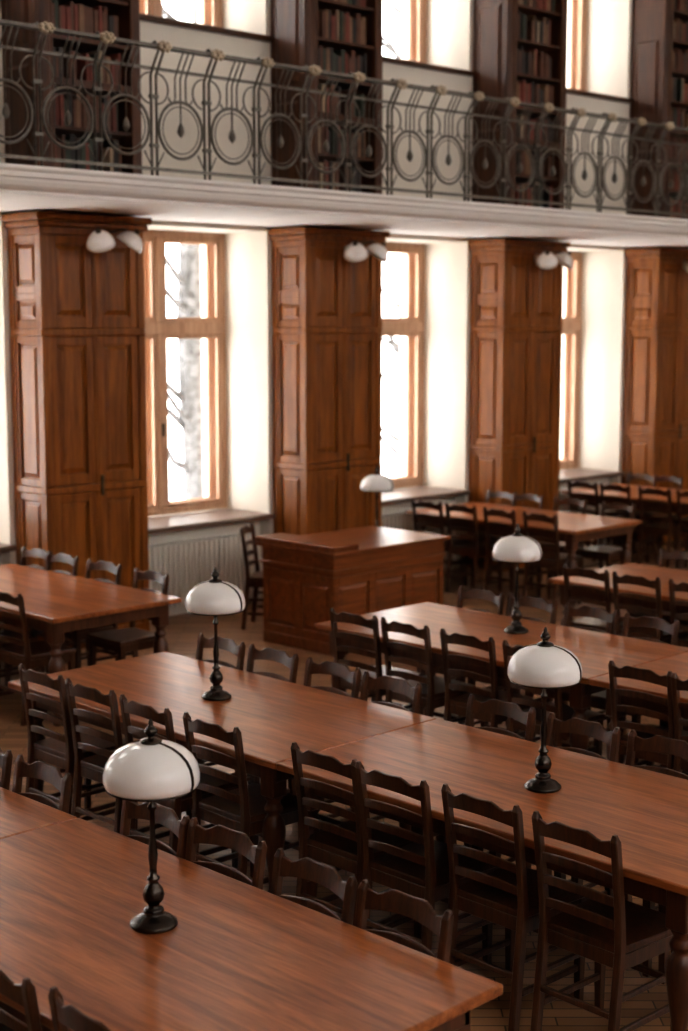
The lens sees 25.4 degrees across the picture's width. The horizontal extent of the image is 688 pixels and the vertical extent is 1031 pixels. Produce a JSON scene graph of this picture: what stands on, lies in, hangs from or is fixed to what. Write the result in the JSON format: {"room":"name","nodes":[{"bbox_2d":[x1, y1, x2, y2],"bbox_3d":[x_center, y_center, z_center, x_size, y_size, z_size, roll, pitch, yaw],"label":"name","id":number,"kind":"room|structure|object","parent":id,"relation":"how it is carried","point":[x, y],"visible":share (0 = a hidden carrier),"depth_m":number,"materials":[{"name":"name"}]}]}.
{"room":"library","nodes":[
{"label":"library","id":0,"kind":"room"},
{"bbox_2d":[0,0,632,630],"bbox_3d":[-1.189,-3.410,14.399,29.100,8.500,0.980,-7,10,-44],"label":"wall","id":1,"kind":"structure","parent":0,"point":[248,249],"depth_m":15.70,"materials":[{"name":"paint"}]},
{"bbox_2d":[139,0,222,27],"bbox_3d":[-1.767,-5.642,13.800,1.605,2.520,0.220,-7,10,-44],"label":"window","id":2,"kind":"structure","parent":1,"relation":"in","point":[212,10],"depth_m":14.38,"materials":[{"name":"brown wood"}]},
{"bbox_2d":[143,230,227,516],"bbox_3d":[-1.767,-1.327,14.356,1.605,2.660,0.220,-7,10,-44],"label":"window","id":3,"kind":"structure","parent":1,"relation":"in","point":[159,327],"depth_m":14.47,"materials":[{"name":"brown wood"}]},
{"bbox_2d":[140,13,273,41],"bbox_3d":[-1.474,-4.332,13.672,1.685,0.045,0.670,-7,10,-44],"label":"sill","id":4,"kind":"structure","parent":1,"relation":"attached to","point":[143,17],"depth_m":13.46,"materials":[{"name":"brown wood"}]},
{"bbox_2d":[148,508,274,533],"bbox_3d":[-1.474,0.051,14.238,1.645,0.045,0.670,-7,10,-44],"label":"sill","id":5,"kind":"structure","parent":1,"relation":"attached to","point":[192,520],"depth_m":14.25,"materials":[{"name":"stone"}]},
{"bbox_2d":[0,163,687,248],"bbox_3d":[-0.242,-2.684,13.463,29.000,0.180,1.798,-7,10,-44],"label":"balcony","id":6,"kind":"object","parent":1,"relation":"attached to","point":[23,188],"visible":1,"depth_m":12.63,"materials":[{"name":"white paint"}]},
{"bbox_2d":[1,0,141,173],"bbox_3d":[-2.173,-4.180,12.239,1.120,3.120,0.517,-7,10,-44],"label":"bookcase","id":7,"kind":"object","parent":6,"relation":"on","point":[25,11],"visible":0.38,"depth_m":12.08,"materials":[{"name":"brown wood"}]},
{"bbox_2d":[52,0,121,172],"bbox_3d":[-2.137,-4.122,12.250,0.696,2.713,0.230,-7,10,-44],"label":"books","id":8,"kind":"object","parent":7,"relation":"in","point":[68,15],"visible":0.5,"depth_m":12.25,"materials":[{"name":"paper"}]},
{"bbox_2d":[270,0,382,193],"bbox_3d":[-0.138,-4.440,14.253,1.120,3.120,0.517,-7,10,-44],"label":"bookcase","id":9,"kind":"object","parent":6,"relation":"on","point":[293,23],"visible":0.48,"depth_m":14.04,"materials":[{"name":"brown wood"}]},
{"bbox_2d":[318,0,366,191],"bbox_3d":[-0.098,-4.380,14.267,0.705,2.709,0.230,-7,10,-44],"label":"books","id":10,"kind":"object","parent":9,"relation":"in","point":[336,24],"visible":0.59,"depth_m":14.23,"materials":[{"name":"paper"}]},
{"bbox_2d":[0,19,687,218],"bbox_3d":[0.388,-3.167,12.764,28.900,0.956,0.202,-7,10,-44],"label":"balcony railing","id":11,"kind":"object","parent":6,"relation":"on","point":[45,27],"depth_m":12.35,"materials":[{"name":"metal"}]},
{"bbox_2d":[472,0,567,208],"bbox_3d":[1.898,-4.699,16.266,1.120,3.120,0.517,-7,10,-44],"label":"bookcase","id":12,"kind":"object","parent":6,"relation":"on","point":[496,40],"visible":0.55,"depth_m":16.00,"materials":[{"name":"brown wood"}]},
{"bbox_2d":[515,0,554,207],"bbox_3d":[1.938,-4.641,16.280,0.706,2.711,0.230,-7,10,-44],"label":"books","id":13,"kind":"object","parent":12,"relation":"in","point":[529,61],"visible":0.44,"depth_m":16.24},
{"bbox_2d":[628,0,687,217],"bbox_3d":[3.934,-4.959,18.279,1.120,3.120,0.517,-7,10,-44],"label":"bookcase","id":14,"kind":"object","parent":6,"relation":"on","point":[653,43],"visible":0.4,"depth_m":17.91,"materials":[{"name":"brown wood"}]},
{"bbox_2d":[668,0,687,218],"bbox_3d":[3.972,-4.901,18.291,0.700,2.711,0.230,-7,10,-44],"label":"books","id":15,"kind":"object","parent":14,"relation":"in","point":[679,117],"visible":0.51,"depth_m":18.15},
{"bbox_2d":[381,242,424,488],"bbox_3d":[0.269,-1.587,16.370,1.605,2.660,0.220,-7,10,-44],"label":"window","id":16,"kind":"structure","parent":1,"relation":"in","point":[413,326],"depth_m":16.84,"materials":[{"name":"brown wood"}]},
{"bbox_2d":[408,0,426,62],"bbox_3d":[0.269,-5.902,15.813,1.605,2.520,0.220,-7,10,-44],"label":"window","id":17,"kind":"structure","parent":1,"relation":"in","point":[417,9],"depth_m":16.43,"materials":[{"name":"brown wood"}]},
{"bbox_2d":[381,486,470,504],"bbox_3d":[0.562,-0.208,16.251,1.645,0.045,0.670,-7,10,-44],"label":"sill","id":18,"kind":"structure","parent":1,"relation":"attached to","point":[418,493],"depth_m":16.28,"materials":[{"name":"stone"}]},
{"bbox_2d":[383,56,475,76],"bbox_3d":[0.562,-4.592,15.686,1.685,0.045,0.670,-7,10,-44],"label":"trim","id":19,"kind":"structure","parent":1,"relation":"attached to","point":[387,59],"depth_m":15.53,"materials":[{"name":"brown wood"}]},
{"bbox_2d":[560,251,582,469],"bbox_3d":[2.304,-1.847,18.383,1.605,2.660,0.220,-7,10,-44],"label":"window","id":20,"kind":"structure","parent":1,"relation":"in","point":[571,324],"depth_m":18.89,"materials":[{"name":"brown wood"}]},
{"bbox_2d":[569,0,587,90],"bbox_3d":[2.304,-6.161,17.826,1.605,2.520,0.220,-7,10,-44],"label":"window","id":21,"kind":"structure","parent":1,"relation":"in","point":[578,8],"depth_m":18.41,"materials":[{"name":"brown wood"}]},
{"bbox_2d":[559,468,623,482],"bbox_3d":[2.598,-0.468,18.265,1.645,0.045,0.670,-7,10,-44],"label":"sill","id":22,"kind":"structure","parent":1,"relation":"attached to","point":[577,474],"depth_m":18.38,"materials":[{"name":"stone"}]},
{"bbox_2d":[0,540,687,1030],"bbox_3d":[5.067,1.666,8.656,29.600,0.100,19.300,-7,10,-44],"label":"floor","id":23,"kind":"structure","parent":0,"point":[183,630],"depth_m":8.69,"materials":[{"name":"wood"}]},
{"bbox_2d":[0,748,12,789],"bbox_3d":[-1.691,1.442,6.489,0.410,0.900,0.474,7,10,43],"label":"chair","id":24,"kind":"object","parent":23,"relation":"on","point":[6,759],"visible":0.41,"depth_m":6.45,"materials":[{"name":"brown wood"}]},
{"bbox_2d":[0,630,38,690],"bbox_3d":[-2.464,0.884,10.809,0.474,0.900,0.410,-7,10,-44],"label":"chair","id":25,"kind":"object","parent":23,"relation":"on","point":[7,669],"visible":0.34,"depth_m":10.87,"materials":[{"name":"brown wood"}]},
{"bbox_2d":[0,970,41,1030],"bbox_3d":[-0.848,1.692,4.550,0.474,0.900,0.410,-7,10,-42],"label":"chair","id":26,"kind":"object","parent":23,"relation":"on","point":[24,994],"visible":1,"depth_m":4.25,"materials":[{"name":"brown wood"}]},
{"bbox_2d":[0,546,52,671],"bbox_3d":[-2.578,0.727,12.027,0.410,0.900,0.474,7,10,43],"label":"chair","id":27,"kind":"object","parent":23,"relation":"on","point":[34,552],"visible":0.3,"depth_m":12.14,"materials":[{"name":"brown wood"}]},
{"bbox_2d":[0,592,75,725],"bbox_3d":[-2.137,0.930,10.458,0.410,0.900,0.474,7,10,44],"label":"chair","id":28,"kind":"object","parent":23,"relation":"on","point":[35,655],"visible":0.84,"depth_m":10.30,"materials":[{"name":"brown wood"}]},
{"bbox_2d":[0,787,76,838],"bbox_3d":[-2.190,1.517,6.452,1.080,0.760,2.150,-7,10,-44],"label":"table","id":29,"kind":"object","parent":23,"relation":"on","point":[19,814],"visible":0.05,"depth_m":6.04,"materials":[{"name":"brown wood"}]},
{"bbox_2d":[4,551,78,647],"bbox_3d":[-2.330,0.759,11.782,0.410,0.900,0.474,7,10,43],"label":"chair","id":30,"kind":"object","parent":23,"relation":"on","point":[60,557],"visible":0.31,"depth_m":11.85,"materials":[{"name":"brown wood"}]},
{"bbox_2d":[12,754,71,812],"bbox_3d":[-1.383,1.482,6.175,0.474,0.900,0.410,-7,10,-43],"label":"chair","id":31,"kind":"object","parent":23,"relation":"on","point":[51,774],"visible":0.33,"depth_m":6.28,"materials":[{"name":"brown wood"}]},
{"bbox_2d":[18,664,125,815],"bbox_3d":[-1.433,1.228,8.144,0.474,0.900,0.410,-7,10,-44],"label":"chair","id":32,"kind":"object","parent":23,"relation":"on","point":[57,750],"visible":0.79,"depth_m":8.02,"materials":[{"name":"brown wood"}]},
{"bbox_2d":[1,211,151,648],"bbox_3d":[-2.171,-0.689,12.688,1.130,3.540,0.522,-7,10,-44],"label":"tall cabinet","id":33,"kind":"object","parent":23,"relation":"on","point":[77,313],"visible":0.83,"depth_m":12.44,"materials":[{"name":"brown wood"}]},
{"bbox_2d":[86,227,141,253],"bbox_3d":[-1.879,-2.201,12.239,0.494,0.204,0.357,-7,10,-44],"label":"sconce","id":34,"kind":"object","parent":33,"relation":"attached to","point":[99,240],"visible":1,"depth_m":12.05,"materials":[{"name":"glass"}]},
{"bbox_2d":[48,986,110,1030],"bbox_3d":[-0.516,1.733,4.234,0.474,0.900,0.410,-7,10,-43],"label":"chair","id":35,"kind":"object","parent":23,"relation":"on","point":[63,1017],"visible":1,"depth_m":4.09,"materials":[{"name":"brown wood"}]},
{"bbox_2d":[44,558,121,672],"bbox_3d":[-1.943,0.809,11.395,0.410,0.900,0.474,7,10,42],"label":"chair","id":36,"kind":"object","parent":23,"relation":"on","point":[80,636],"visible":0.41,"depth_m":11.37,"materials":[{"name":"brown wood"}]},
{"bbox_2d":[0,564,181,726],"bbox_3d":[-2.283,0.907,11.178,1.080,0.760,2.150,-7,10,-44],"label":"table","id":37,"kind":"object","parent":23,"relation":"on","point":[56,604],"visible":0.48,"depth_m":10.65,"materials":[{"name":"brown wood"}]},
{"bbox_2d":[65,678,181,832],"bbox_3d":[-1.127,1.269,7.829,0.410,0.900,0.474,7,10,43],"label":"chair","id":38,"kind":"object","parent":23,"relation":"on","point":[92,767],"visible":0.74,"depth_m":7.72,"materials":[{"name":"brown wood"}]},
{"bbox_2d":[87,567,168,665],"bbox_3d":[-1.542,0.863,10.976,0.474,0.900,0.410,-7,10,-43],"label":"chair","id":39,"kind":"object","parent":23,"relation":"on","point":[124,641],"visible":0.37,"depth_m":10.93,"materials":[{"name":"brown wood"}]},
{"bbox_2d":[119,800,189,858],"bbox_3d":[-0.854,1.550,5.648,0.474,0.900,0.410,-7,10,-43],"label":"chair","id":40,"kind":"object","parent":23,"relation":"on","point":[167,817],"visible":0.23,"depth_m":5.74,"materials":[{"name":"brown wood"}]},
{"bbox_2d":[119,694,238,867],"bbox_3d":[-0.801,1.314,7.482,0.474,0.900,0.410,-7,10,-43],"label":"chair","id":41,"kind":"object","parent":23,"relation":"on","point":[185,803],"visible":0.39,"depth_m":7.34,"materials":[{"name":"brown wood"}]},
{"bbox_2d":[149,533,255,621],"bbox_3d":[-1.353,0.562,14.127,1.388,0.690,0.110,-7,10,-44],"label":"radiator","id":42,"kind":"object","parent":23,"relation":"on","point":[188,554],"visible":0.56,"depth_m":14.05,"materials":[{"name":"metal"}]},
{"bbox_2d":[196,632,245,775],"bbox_3d":[-0.845,1.162,8.656,0.410,0.900,0.474,7,10,44],"label":"chair","id":43,"kind":"object","parent":23,"relation":"on","point":[230,645],"visible":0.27,"depth_m":8.74,"materials":[{"name":"brown wood"}]},
{"bbox_2d":[8,652,435,892],"bbox_3d":[-0.682,1.325,7.943,1.080,0.760,2.150,-7,10,-44],"label":"table","id":44,"kind":"object","parent":23,"relation":"on","point":[270,714],"visible":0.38,"depth_m":7.68,"materials":[{"name":"brown wood"}]},
{"bbox_2d":[185,567,245,700],"bbox_3d":[-0.661,0.604,7.872,0.308,0.688,0.308,6,10,41],"label":"table lamp","id":45,"kind":"object","parent":44,"relation":"on","point":[215,597],"visible":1,"depth_m":7.77,"materials":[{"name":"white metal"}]},
{"bbox_2d":[185,817,266,889],"bbox_3d":[-0.559,1.586,5.368,0.410,0.900,0.474,7,10,43],"label":"chair","id":46,"kind":"object","parent":23,"relation":"on","point":[220,835],"visible":0.3,"depth_m":5.47,"materials":[{"name":"brown wood"}]},
{"bbox_2d":[183,712,299,883],"bbox_3d":[-0.457,1.357,7.149,0.474,0.900,0.410,-7,10,-43],"label":"chair","id":47,"kind":"object","parent":23,"relation":"on","point":[241,809],"visible":0.63,"depth_m":7.02,"materials":[{"name":"brown wood"}]},
{"bbox_2d":[197,643,298,794],"bbox_3d":[-0.537,1.201,8.357,0.474,0.900,0.410,-7,10,-44],"label":"chair","id":48,"kind":"object","parent":23,"relation":"on","point":[280,656],"visible":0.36,"depth_m":8.43,"materials":[{"name":"brown wood"}]},
{"bbox_2d":[0,818,502,1030],"bbox_3d":[-0.669,1.712,4.938,1.080,0.760,2.150,-7,10,-44],"label":"table","id":49,"kind":"object","parent":23,"relation":"on","point":[239,956],"visible":0.92,"depth_m":4.69,"materials":[{"name":"brown wood"}]},
{"bbox_2d":[103,718,199,933],"bbox_3d":[-0.616,0.987,4.905,0.308,0.688,0.308,6,10,41],"label":"table lamp","id":50,"kind":"object","parent":49,"relation":"on","point":[150,769],"visible":1,"depth_m":4.81,"materials":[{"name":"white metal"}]},
{"bbox_2d":[240,522,262,629],"bbox_3d":[-0.657,0.537,13.501,0.474,0.900,0.410,1,7,11],"label":"chair","id":51,"kind":"object","parent":23,"relation":"on","point":[255,580],"visible":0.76,"depth_m":13.40,"materials":[{"name":"brown wood"}]},
{"bbox_2d":[250,657,360,817],"bbox_3d":[-0.201,1.244,8.018,0.410,0.900,0.474,7,10,44],"label":"chair","id":52,"kind":"object","parent":23,"relation":"on","point":[343,671],"visible":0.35,"depth_m":8.10,"materials":[{"name":"brown wood"}]},
{"bbox_2d":[270,848,356,924],"bbox_3d":[-0.247,1.628,5.043,0.474,0.900,0.410,-7,10,-42],"label":"chair","id":53,"kind":"object","parent":23,"relation":"on","point":[327,876],"visible":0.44,"depth_m":5.14,"materials":[{"name":"brown wood"}]},
{"bbox_2d":[268,227,389,535],"bbox_3d":[-0.136,-0.949,14.701,1.130,3.540,0.522,-7,10,-44],"label":"tall cabinet","id":54,"kind":"object","parent":23,"relation":"on","point":[327,307],"visible":0.86,"depth_m":14.42,"materials":[{"name":"brown wood"}]},
{"bbox_2d":[343,240,387,262],"bbox_3d":[0.157,-2.461,14.253,0.494,0.204,0.357,-7,10,-44],"label":"sconce","id":55,"kind":"object","parent":54,"relation":"attached to","point":[355,251],"visible":1,"depth_m":14.07,"materials":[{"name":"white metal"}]},
{"bbox_2d":[256,526,450,655],"bbox_3d":[0.089,0.595,13.053,1.420,0.900,0.940,-7,10,-44],"label":"desk","id":56,"kind":"object","parent":23,"relation":"on","point":[369,569],"visible":0.77,"depth_m":12.67,"materials":[{"name":"brown wood"}]},
{"bbox_2d":[291,742,422,937],"bbox_3d":[0.061,1.421,6.652,0.410,0.900,0.474,7,10,44],"label":"chair","id":57,"kind":"object","parent":23,"relation":"on","point":[340,846],"visible":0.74,"depth_m":6.54,"materials":[{"name":"brown wood"}]},
{"bbox_2d":[318,671,421,830],"bbox_3d":[0.101,1.287,7.687,0.410,0.900,0.474,7,10,44],"label":"chair","id":58,"kind":"object","parent":23,"relation":"on","point":[386,682],"visible":0.25,"depth_m":7.77,"materials":[{"name":"brown wood"}]},
{"bbox_2d":[329,608,421,713],"bbox_3d":[0.199,1.026,9.714,0.410,0.900,0.474,7,10,43],"label":"chair","id":59,"kind":"object","parent":23,"relation":"on","point":[377,670],"visible":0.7,"depth_m":9.54,"materials":[{"name":"brown wood"}]},
{"bbox_2d":[355,879,453,962],"bbox_3d":[0.048,1.666,4.748,0.474,0.900,0.410,-7,10,-44],"label":"chair","id":60,"kind":"object","parent":23,"relation":"on","point":[420,910],"visible":0.41,"depth_m":4.85,"materials":[{"name":"brown wood"}]},
{"bbox_2d":[381,512,454,569],"bbox_3d":[0.683,0.303,16.140,1.388,0.690,0.110,-7,10,-44],"label":"radiator","id":61,"kind":"object","parent":23,"relation":"on","point":[403,521],"visible":0.1,"depth_m":15.99,"materials":[{"name":"metal"}]},
{"bbox_2d":[355,761,495,962],"bbox_3d":[0.335,1.458,6.364,0.474,0.900,0.410,-7,10,-44],"label":"chair","id":62,"kind":"object","parent":23,"relation":"on","point":[419,868],"visible":0.77,"depth_m":6.25,"materials":[{"name":"brown wood"}]},
{"bbox_2d":[380,617,475,726],"bbox_3d":[0.514,1.065,9.412,0.474,0.900,0.410,-7,10,-43],"label":"chair","id":63,"kind":"object","parent":23,"relation":"on","point":[433,687],"visible":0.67,"depth_m":9.24,"materials":[{"name":"brown wood"}]},
{"bbox_2d":[411,499,468,585],"bbox_3d":[0.973,0.275,15.537,0.410,0.900,0.474,7,10,44],"label":"chair","id":64,"kind":"object","parent":23,"relation":"on","point":[426,504],"visible":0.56,"depth_m":15.37,"materials":[{"name":"brown wood"}]},
{"bbox_2d":[417,585,504,724],"bbox_3d":[0.782,0.960,10.222,0.474,0.900,0.410,-7,10,-44],"label":"chair","id":65,"kind":"object","parent":23,"relation":"on","point":[476,593],"visible":0.32,"depth_m":10.26,"materials":[{"name":"brown wood"}]},
{"bbox_2d":[445,502,502,591],"bbox_3d":[1.295,0.315,15.227,0.474,0.900,0.410,-7,10,-43],"label":"chair","id":66,"kind":"object","parent":23,"relation":"on","point":[475,549],"visible":0.88,"depth_m":15.12,"materials":[{"name":"brown wood"}]},
{"bbox_2d":[412,694,535,916],"bbox_3d":[0.612,1.350,7.199,0.410,0.900,0.474,7,10,43],"label":"chair","id":67,"kind":"object","parent":23,"relation":"on","point":[492,706],"visible":0.23,"depth_m":7.29,"materials":[{"name":"brown wood"}]},
{"bbox_2d":[276,719,687,1030],"bbox_3d":[0.840,1.520,6.430,1.080,0.760,2.150,-7,10,-44],"label":"table","id":68,"kind":"object","parent":23,"relation":"on","point":[647,810],"visible":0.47,"depth_m":6.29,"materials":[{"name":"brown wood"}]},
{"bbox_2d":[507,627,581,792],"bbox_3d":[0.832,0.800,6.351,0.308,0.688,0.308,6,10,41],"label":"table lamp","id":69,"kind":"object","parent":68,"relation":"on","point":[543,665],"visible":1,"depth_m":6.25,"materials":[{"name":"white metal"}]},
{"bbox_2d":[459,490,515,581],"bbox_3d":[1.518,0.205,16.075,0.474,0.900,0.410,-7,10,-43],"label":"chair","id":70,"kind":"object","parent":23,"relation":"on","point":[481,534],"visible":0.36,"depth_m":16.08,"materials":[{"name":"brown wood"}]},
{"bbox_2d":[440,628,537,741],"bbox_3d":[0.855,1.108,9.075,0.410,0.900,0.474,7,10,43],"label":"chair","id":71,"kind":"object","parent":23,"relation":"on","point":[457,705],"visible":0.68,"depth_m":8.93,"materials":[{"name":"brown wood"}]},
{"bbox_2d":[315,602,687,766],"bbox_3d":[0.953,1.121,9.519,1.080,0.760,2.150,-7,10,-44],"label":"table","id":72,"kind":"object","parent":23,"relation":"on","point":[594,650],"visible":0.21,"depth_m":9.34,"materials":[{"name":"brown wood"}]},
{"bbox_2d":[492,524,541,633],"bbox_3d":[1.081,0.389,9.538,0.308,0.688,0.308,6,10,41],"label":"table lamp","id":73,"kind":"object","parent":72,"relation":"on","point":[517,548],"visible":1,"depth_m":9.44,"materials":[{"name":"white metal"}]},
{"bbox_2d":[468,593,557,730],"bbox_3d":[1.096,0.998,9.932,0.410,0.900,0.474,7,10,43],"label":"chair","id":74,"kind":"object","parent":23,"relation":"on","point":[527,601],"visible":0.29,"depth_m":9.99,"materials":[{"name":"brown wood"}]},
{"bbox_2d":[483,507,543,597],"bbox_3d":[1.640,0.361,14.869,0.474,0.900,0.410,-7,10,-42],"label":"chair","id":75,"kind":"object","parent":23,"relation":"on","point":[492,512],"visible":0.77,"depth_m":14.81,"materials":[{"name":"brown wood"}]},
{"bbox_2d":[441,783,587,1030],"bbox_3d":[0.673,1.498,6.054,0.474,0.900,0.410,-7,10,-43],"label":"chair","id":76,"kind":"object","parent":23,"relation":"on","point":[506,896],"visible":0.87,"depth_m":5.93,"materials":[{"name":"brown wood"}]},
{"bbox_2d":[468,238,569,571],"bbox_3d":[1.900,-1.208,16.715,1.130,3.540,0.522,-7,10,-44],"label":"tall cabinet","id":77,"kind":"object","parent":23,"relation":"on","point":[516,304],"visible":0.77,"depth_m":16.43,"materials":[{"name":"brown wood"}]},
{"bbox_2d":[534,250,572,269],"bbox_3d":[2.193,-2.720,16.266,0.494,0.204,0.357,-7,10,-44],"label":"sconce","id":78,"kind":"object","parent":77,"relation":"attached to","point":[546,260],"visible":1,"depth_m":16.09,"materials":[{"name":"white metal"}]},
{"bbox_2d":[405,502,641,607],"bbox_3d":[1.768,0.376,15.296,1.080,0.760,2.150,-7,10,-44],"label":"table","id":79,"kind":"object","parent":23,"relation":"on","point":[573,528],"visible":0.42,"depth_m":14.86,"materials":[{"name":"brown wood"}]},
{"bbox_2d":[522,511,583,604],"bbox_3d":[1.983,0.404,14.534,0.410,0.900,0.474,7,10,45],"label":"chair","id":80,"kind":"object","parent":23,"relation":"on","point":[551,559],"visible":0.73,"depth_m":14.39,"materials":[{"name":"brown wood"}]},
{"bbox_2d":[502,640,604,755],"bbox_3d":[1.190,1.152,8.737,0.474,0.900,0.410,-7,10,-43],"label":"chair","id":81,"kind":"object","parent":23,"relation":"on","point":[563,712],"visible":0.3,"depth_m":8.68,"materials":[{"name":"brown wood"}]},
{"bbox_2d":[489,712,620,924],"bbox_3d":[0.946,1.395,6.855,0.410,0.900,0.474,7,10,44],"label":"chair","id":82,"kind":"object","parent":23,"relation":"on","point":[595,730],"visible":0.28,"depth_m":6.94,"materials":[{"name":"brown wood"}]},
{"bbox_2d":[529,496,586,591],"bbox_3d":[2.167,0.285,15.460,0.410,0.900,0.474,7,10,42],"label":"chair","id":83,"kind":"object","parent":23,"relation":"on","point":[570,501],"visible":0.3,"depth_m":15.46,"materials":[{"name":"brown wood"}]},
{"bbox_2d":[525,603,618,739],"bbox_3d":[1.429,1.042,9.590,0.410,0.900,0.474,7,10,43],"label":"chair","id":84,"kind":"object","parent":23,"relation":"on","point":[583,611],"visible":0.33,"depth_m":9.66,"materials":[{"name":"brown wood"}]},
{"bbox_2d":[567,480,616,561],"bbox_3d":[2.820,0.039,17.363,0.410,0.900,0.474,7,10,43],"label":"chair","id":85,"kind":"object","parent":23,"relation":"on","point":[594,486],"visible":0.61,"depth_m":17.15,"materials":[{"name":"brown wood"}]},
{"bbox_2d":[563,564,622,633],"bbox_3d":[1.916,0.807,11.413,0.410,0.900,0.474,7,10,43],"label":"chair","id":86,"kind":"object","parent":23,"relation":"on","point":[590,622],"visible":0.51,"depth_m":11.23,"materials":[{"name":"brown wood"}]},
{"bbox_2d":[530,810,672,1030],"bbox_3d":[0.987,1.541,5.721,0.474,0.900,0.410,-7,10,-42],"label":"chair","id":87,"kind":"object","parent":23,"relation":"on","point":[615,932],"visible":0.93,"depth_m":5.62,"materials":[{"name":"brown wood"}]},
{"bbox_2d":[576,501,635,568],"bbox_3d":[2.578,0.337,15.052,0.474,0.900,0.410,-7,10,-44],"label":"chair","id":88,"kind":"object","parent":23,"relation":"on","point":[600,552],"visible":0.53,"depth_m":15.02,"materials":[{"name":"brown wood"}]},
{"bbox_2d":[548,563,687,625],"bbox_3d":[2.681,0.901,11.228,1.080,0.760,2.150,-7,10,-44],"label":"table","id":89,"kind":"object","parent":23,"relation":"on","point":[650,572],"visible":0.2,"depth_m":11.43,"materials":[{"name":"brown wood"}]},
{"bbox_2d":[561,483,687,554],"bbox_3d":[3.623,0.140,17.131,1.080,0.760,2.150,-7,10,-44],"label":"table","id":90,"kind":"object","parent":23,"relation":"on","point":[634,488],"visible":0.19,"depth_m":17.06,"materials":[{"name":"brown wood"}]},
{"bbox_2d":[598,483,651,562],"bbox_3d":[3.133,0.080,17.044,0.474,0.900,0.410,-7,10,-44],"label":"chair","id":91,"kind":"object","parent":23,"relation":"on","point":[603,488],"visible":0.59,"depth_m":16.90,"materials":[{"name":"brown wood"}]},
{"bbox_2d":[571,729,687,976],"bbox_3d":[1.268,1.433,6.558,0.410,0.900,0.474,7,10,44],"label":"chair","id":92,"kind":"object","parent":23,"relation":"on","point":[657,743],"visible":0.27,"depth_m":6.68,"materials":[{"name":"brown wood"}]},
{"bbox_2d":[588,612,679,762],"bbox_3d":[1.738,1.084,9.263,0.474,0.900,0.410,-7,10,-44],"label":"chair","id":93,"kind":"object","parent":23,"relation":"on","point":[598,700],"visible":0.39,"depth_m":9.30,"materials":[{"name":"brown wood"}]},
{"bbox_2d":[589,652,687,763],"bbox_3d":[2.475,1.317,8.005,1.080,0.760,2.150,-7,10,-44],"label":"table","id":94,"kind":"object","parent":23,"relation":"on","point":[678,664],"visible":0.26,"depth_m":8.29,"materials":[{"name":"brown wood"}]},
{"bbox_2d":[608,660,687,774],"bbox_3d":[1.702,1.217,8.233,0.410,0.900,0.474,7,10,44],"label":"chair","id":95,"kind":"object","parent":23,"relation":"on","point":[650,758],"visible":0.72,"depth_m":8.07,"materials":[{"name":"brown wood"}]},
{"bbox_2d":[612,571,687,644],"bbox_3d":[2.226,0.847,11.104,0.410,0.900,0.474,7,10,43],"label":"chair","id":96,"kind":"object","parent":23,"relation":"on","point":[634,632],"visible":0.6,"depth_m":10.94,"materials":[{"name":"brown wood"}]},
{"bbox_2d":[621,247,687,543],"bbox_3d":[3.936,-1.468,18.728,1.130,3.540,0.522,-7,10,-44],"label":"tall cabinet","id":97,"kind":"object","parent":23,"relation":"on","point":[655,384],"visible":0.88,"depth_m":18.39,"materials":[{"name":"brown wood"}]},
{"bbox_2d":[626,548,687,623],"bbox_3d":[2.509,0.740,11.929,0.474,0.900,0.410,-7,10,-43],"label":"chair","id":98,"kind":"object","parent":23,"relation":"on","point":[677,554],"visible":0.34,"depth_m":12.02,"materials":[{"name":"brown wood"}]},
{"bbox_2d":[632,475,683,550],"bbox_3d":[3.631,-0.001,17.676,0.474,0.900,0.410,-7,10,-44],"label":"chair","id":99,"kind":"object","parent":23,"relation":"on","point":[663,478],"visible":0.38,"depth_m":17.64,"materials":[{"name":"brown wood"}]},
{"bbox_2d":[637,486,687,567],"bbox_3d":[3.492,0.125,16.697,0.410,0.900,0.474,7,10,43],"label":"chair","id":100,"kind":"object","parent":23,"relation":"on","point":[669,529],"visible":0.9,"depth_m":16.59,"materials":[{"name":"brown wood"}]},
{"bbox_2d":[668,579,687,647],"bbox_3d":[2.568,0.889,10.773,0.474,0.900,0.410,-7,10,-42],"label":"chair","id":101,"kind":"object","parent":23,"relation":"on","point":[683,586],"visible":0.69,"depth_m":10.71,"materials":[{"name":"brown wood"}]},
{"bbox_2d":[671,673,687,771],"bbox_3d":[1.976,1.254,7.943,0.410,0.900,0.474,7,10,44],"label":"chair","id":102,"kind":"object","parent":23,"relation":"on","point":[680,764],"visible":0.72,"depth_m":7.89,"materials":[{"name":"brown wood"}]},
{"bbox_2d":[675,489,687,567],"bbox_3d":[3.838,0.167,16.370,0.474,0.900,0.410,-7,10,-43],"label":"chair","id":103,"kind":"object","parent":23,"relation":"on","point":[682,533],"visible":0.94,"depth_m":16.34,"materials":[{"name":"brown wood"}]},
{"bbox_3d":[0.412,0.559,14.156,0.550,0.690,0.600,-7,10,-44],"label":"side table","id":104,"kind":"object","parent":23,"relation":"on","visible":0},
{"bbox_2d":[360,466,393,526],"bbox_3d":[0.302,-0.114,13.988,0.308,0.688,0.308,-4,8,-26],"label":"table lamp","id":105,"kind":"object","parent":104,"relation":"on","point":[376,482],"visible":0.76,"depth_m":13.87,"materials":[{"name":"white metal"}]},
{"label":"outside","id":106,"kind":"structure","parent":0,"visible":0},
{"bbox_2d":[162,0,202,498],"bbox_3d":[-1.851,-3.526,18.331,2.903,9.787,0.480,-7,10,-44],"label":"bare tree","id":107,"kind":"object","parent":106,"point":[187,303],"visible":0.07,"depth_m":18.41,"materials":[{"name":"grey plant"}]},
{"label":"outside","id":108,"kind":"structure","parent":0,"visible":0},
{"bbox_2d":[382,0,400,457],"bbox_3d":[0.987,-4.069,22.539,2.914,9.787,0.480,-7,10,-44],"label":"bare tree","id":109,"kind":"object","parent":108,"point":[395,347],"visible":0.06,"depth_m":22.43,"materials":[{"name":"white plant"}]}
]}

